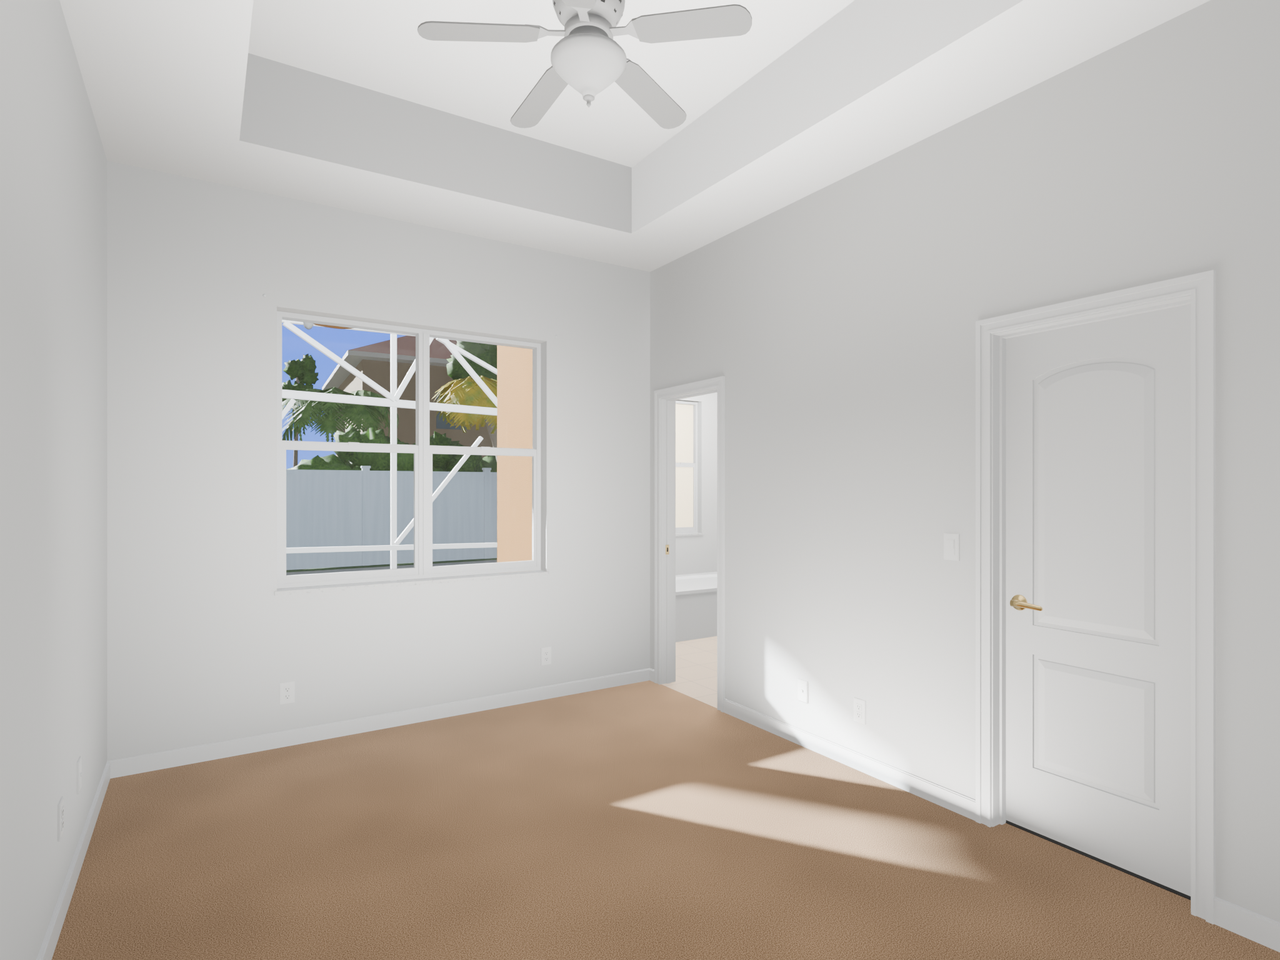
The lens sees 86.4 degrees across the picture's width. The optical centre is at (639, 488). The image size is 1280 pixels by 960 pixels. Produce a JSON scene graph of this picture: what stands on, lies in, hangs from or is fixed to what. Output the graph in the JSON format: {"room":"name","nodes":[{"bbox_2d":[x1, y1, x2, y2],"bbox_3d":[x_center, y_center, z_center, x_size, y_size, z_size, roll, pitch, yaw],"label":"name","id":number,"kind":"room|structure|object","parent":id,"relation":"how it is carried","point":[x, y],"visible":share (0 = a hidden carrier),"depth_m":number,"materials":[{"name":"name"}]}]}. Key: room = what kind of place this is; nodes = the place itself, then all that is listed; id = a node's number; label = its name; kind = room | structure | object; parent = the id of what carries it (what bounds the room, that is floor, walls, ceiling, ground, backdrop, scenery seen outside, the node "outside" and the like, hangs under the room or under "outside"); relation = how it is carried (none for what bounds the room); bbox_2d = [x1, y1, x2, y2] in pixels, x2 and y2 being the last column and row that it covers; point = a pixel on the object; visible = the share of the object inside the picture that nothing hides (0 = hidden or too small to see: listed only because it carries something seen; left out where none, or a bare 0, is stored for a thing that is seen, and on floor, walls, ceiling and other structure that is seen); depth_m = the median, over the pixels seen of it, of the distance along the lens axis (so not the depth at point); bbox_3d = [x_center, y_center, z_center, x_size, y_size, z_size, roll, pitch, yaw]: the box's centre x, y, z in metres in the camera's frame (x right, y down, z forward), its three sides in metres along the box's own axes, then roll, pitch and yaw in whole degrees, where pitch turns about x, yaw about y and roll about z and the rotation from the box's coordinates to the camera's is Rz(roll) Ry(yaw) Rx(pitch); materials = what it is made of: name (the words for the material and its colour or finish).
{"room":"empty bedroom","nodes":[
{"label":"empty bedroom","id":0,"kind":"room"},
{"bbox_2d":[0,0,106,959],"bbox_3d":[-1.308,-0.325,1.205,0.115,3.570,4.870,0,0,-33],"label":"wall","id":1,"kind":"structure","parent":0,"point":[53,160],"depth_m":2.01,"materials":[{"name":"paint"}]},
{"bbox_2d":[57,796,63,841],"label":"outlet plates","id":2,"kind":"object","parent":1,"relation":"attached to","point":[60,804],"depth_m":2.19,"materials":[{"name":"white plastic"}]},
{"bbox_2d":[76,756,81,794],"label":"outlet plates","id":3,"kind":"object","parent":1,"relation":"attached to","point":[79,762],"depth_m":2.52,"materials":[{"name":"white plastic"}]},
{"bbox_2d":[106,160,649,760],"bbox_3d":[-1.303,-0.325,4.218,3.370,3.570,0.200,0,0,-33],"label":"wall","id":4,"kind":"structure","parent":0,"point":[201,645],"depth_m":3.72,"materials":[{"name":"paint"}]},
{"bbox_2d":[280,681,294,704],"label":"outlet plates","id":5,"kind":"object","parent":4,"relation":"attached to","point":[286,692],"depth_m":3.70,"materials":[{"name":"white plastic"}]},
{"bbox_2d":[276,311,540,588],"bbox_3d":[-1.354,-0.211,4.205,1.582,1.530,0.087,0,0,-33],"label":"bedroom window","id":6,"kind":"structure","parent":4,"relation":"in","point":[423,567],"depth_m":4.17,"materials":[{"name":"white metal"}]},
{"bbox_2d":[262,293,557,337],"bbox_3d":[-1.285,-1.025,4.107,1.735,0.026,0.005,0,0,-33],"label":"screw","id":7,"kind":"object","parent":4,"relation":"attached to","point":[264,295],"visible":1,"depth_m":3.65,"materials":[{"name":"white metal"}]},
{"bbox_2d":[274,570,549,595],"bbox_3d":[-1.308,0.566,4.134,1.614,0.022,0.109,0,0,-33],"label":"sill","id":8,"kind":"structure","parent":4,"relation":"attached to","point":[327,588],"depth_m":4.05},
{"bbox_2d":[541,646,551,665],"label":"outlet plates","id":9,"kind":"object","parent":4,"relation":"attached to","point":[545,652],"depth_m":4.52,"materials":[{"name":"white plastic"}]},
{"bbox_2d":[496,345,532,573],"bbox_3d":[-0.649,-0.350,5.850,0.510,3.700,1.845,0,0,-33],"label":"wall","id":10,"kind":"structure","parent":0,"point":[514,365],"depth_m":6.12,"materials":[{"name":"beige paint"}]},
{"bbox_2d":[59,0,1209,271],"bbox_3d":[0.032,-1.845,2.131,3.140,0.530,4.755,0,0,-33],"label":"ceiling","id":11,"kind":"structure","parent":0,"point":[344,104],"depth_m":3.15,"materials":[{"name":"paint"}]},
{"bbox_2d":[417,0,751,129],"bbox_3d":[-0.219,-1.694,2.547,1.139,0.592,1.094,0,0,-33],"label":"ceiling fan","id":12,"kind":"object","parent":11,"relation":"hanging from","point":[588,59],"visible":1,"depth_m":2.44,"materials":[{"name":"white painted metal"},{"name":"white painted blades"},{"name":"frosted glass"}]},
{"bbox_2d":[51,680,1279,959],"bbox_3d":[0.329,1.430,2.320,3.865,0.060,4.775,0,0,-33],"label":"floor","id":13,"kind":"structure","parent":0,"point":[647,820],"depth_m":2.56,"materials":[{"name":"brown carpet"}]},
{"bbox_2d":[661,636,716,708],"bbox_3d":[0.949,1.429,5.889,2.455,0.061,3.100,0,0,-33],"label":"floor","id":14,"kind":"structure","parent":0,"point":[695,659],"depth_m":5.23,"materials":[{"name":"white tile"}]},
{"bbox_2d":[675,571,716,642],"bbox_3d":[0.430,1.169,6.807,2.316,0.458,0.970,0,0,-33],"label":"bathtub","id":15,"kind":"object","parent":14,"relation":"on","point":[695,594],"visible":0.28,"depth_m":6.33,"materials":[{"name":"white plastic"}]},
{"bbox_2d":[650,0,1279,922],"bbox_3d":[1.922,-0.325,4.553,2.655,3.570,6.800,0,0,-33],"label":"wall","id":16,"kind":"structure","parent":0,"point":[838,322],"depth_m":3.00,"materials":[{"name":"paint"}]},
{"bbox_2d":[36,668,1279,959],"bbox_3d":[0.032,1.358,2.131,3.140,0.084,4.755,0,0,-33],"label":"baseboard","id":17,"kind":"structure","parent":16,"relation":"attached to","point":[1262,930],"depth_m":3.48,"materials":[{"name":"white paint"}]},
{"bbox_2d":[675,400,697,533],"bbox_3d":[0.452,-0.230,7.534,0.414,1.455,0.074,0,0,-33],"label":"bathroom window","id":18,"kind":"structure","parent":16,"relation":"in","point":[686,412],"depth_m":7.57,"materials":[{"name":"white metal"}]},
{"bbox_2d":[654,376,724,712],"bbox_3d":[0.373,0.350,4.619,0.151,2.100,0.770,0,0,-33],"label":"door frame","id":19,"kind":"structure","parent":16,"relation":"attached to","point":[665,399],"depth_m":4.86,"materials":[{"name":"white paint"}]},
{"bbox_2d":[675,532,703,536],"bbox_3d":[0.494,0.507,7.468,0.440,0.018,0.090,0,0,-33],"label":"sill","id":20,"kind":"structure","parent":16,"relation":"attached to","point":[694,533],"depth_m":7.47,"materials":[{"name":"stone"}]},
{"bbox_2d":[797,678,808,703],"label":"outlet plates","id":21,"kind":"object","parent":16,"relation":"attached to","point":[802,685],"depth_m":3.70,"materials":[{"name":"white plastic"}]},
{"bbox_2d":[853,696,865,724],"label":"outlet plates","id":22,"kind":"object","parent":16,"relation":"attached to","point":[859,705],"depth_m":3.38,"materials":[{"name":"white plastic"}]},
{"bbox_2d":[943,533,959,561],"bbox_3d":[1.355,0.256,2.966,0.012,0.116,0.072,0,0,-33],"label":"switch plate","id":23,"kind":"object","parent":16,"relation":"attached to","point":[951,541],"visible":1,"depth_m":2.96,"materials":[{"name":"white plastic"}]},
{"bbox_2d":[975,270,1215,924],"bbox_3d":[1.688,0.350,2.563,0.151,2.100,0.800,0,0,-33],"label":"door frame","id":24,"kind":"structure","parent":16,"relation":"attached to","point":[1198,290],"depth_m":2.46,"materials":[{"name":"white paint"}]},
{"bbox_2d":[1005,304,1190,896],"bbox_3d":[1.698,0.379,2.570,0.089,2.019,0.664,0,0,-33],"label":"closet door","id":25,"kind":"structure","parent":16,"relation":"in","point":[1098,414],"depth_m":2.55,"materials":[{"name":"white paint"}]},
{"bbox_2d":[1005,820,1190,899],"bbox_3d":[1.728,1.398,2.589,0.059,0.004,0.670,0,0,-33],"label":"floor","id":26,"kind":"structure","parent":0,"point":[1147,880],"depth_m":2.55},
{"label":"outside","id":27,"kind":"structure","parent":0,"visible":0},
{"bbox_2d":[281,335,496,569],"bbox_3d":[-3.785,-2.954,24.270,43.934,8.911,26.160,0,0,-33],"label":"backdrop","id":28,"kind":"structure","parent":27,"point":[343,499],"depth_m":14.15,"materials":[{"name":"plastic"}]},
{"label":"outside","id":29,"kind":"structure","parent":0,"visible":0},
{"bbox_2d":[280,558,496,588],"bbox_3d":[-13.124,1.600,29.802,70.000,0.200,55.645,0,0,-33],"label":"ground","id":30,"kind":"structure","parent":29,"point":[347,569],"depth_m":12.92,"materials":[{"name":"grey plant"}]},
{"bbox_2d":[281,319,496,580],"bbox_3d":[-2.662,-0.300,7.950,4.109,3.600,0.332,0,0,-33],"label":"cage","id":31,"kind":"object","parent":30,"relation":"on","point":[392,400],"visible":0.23,"depth_m":7.94,"materials":[{"name":"white metal"}]}
]}

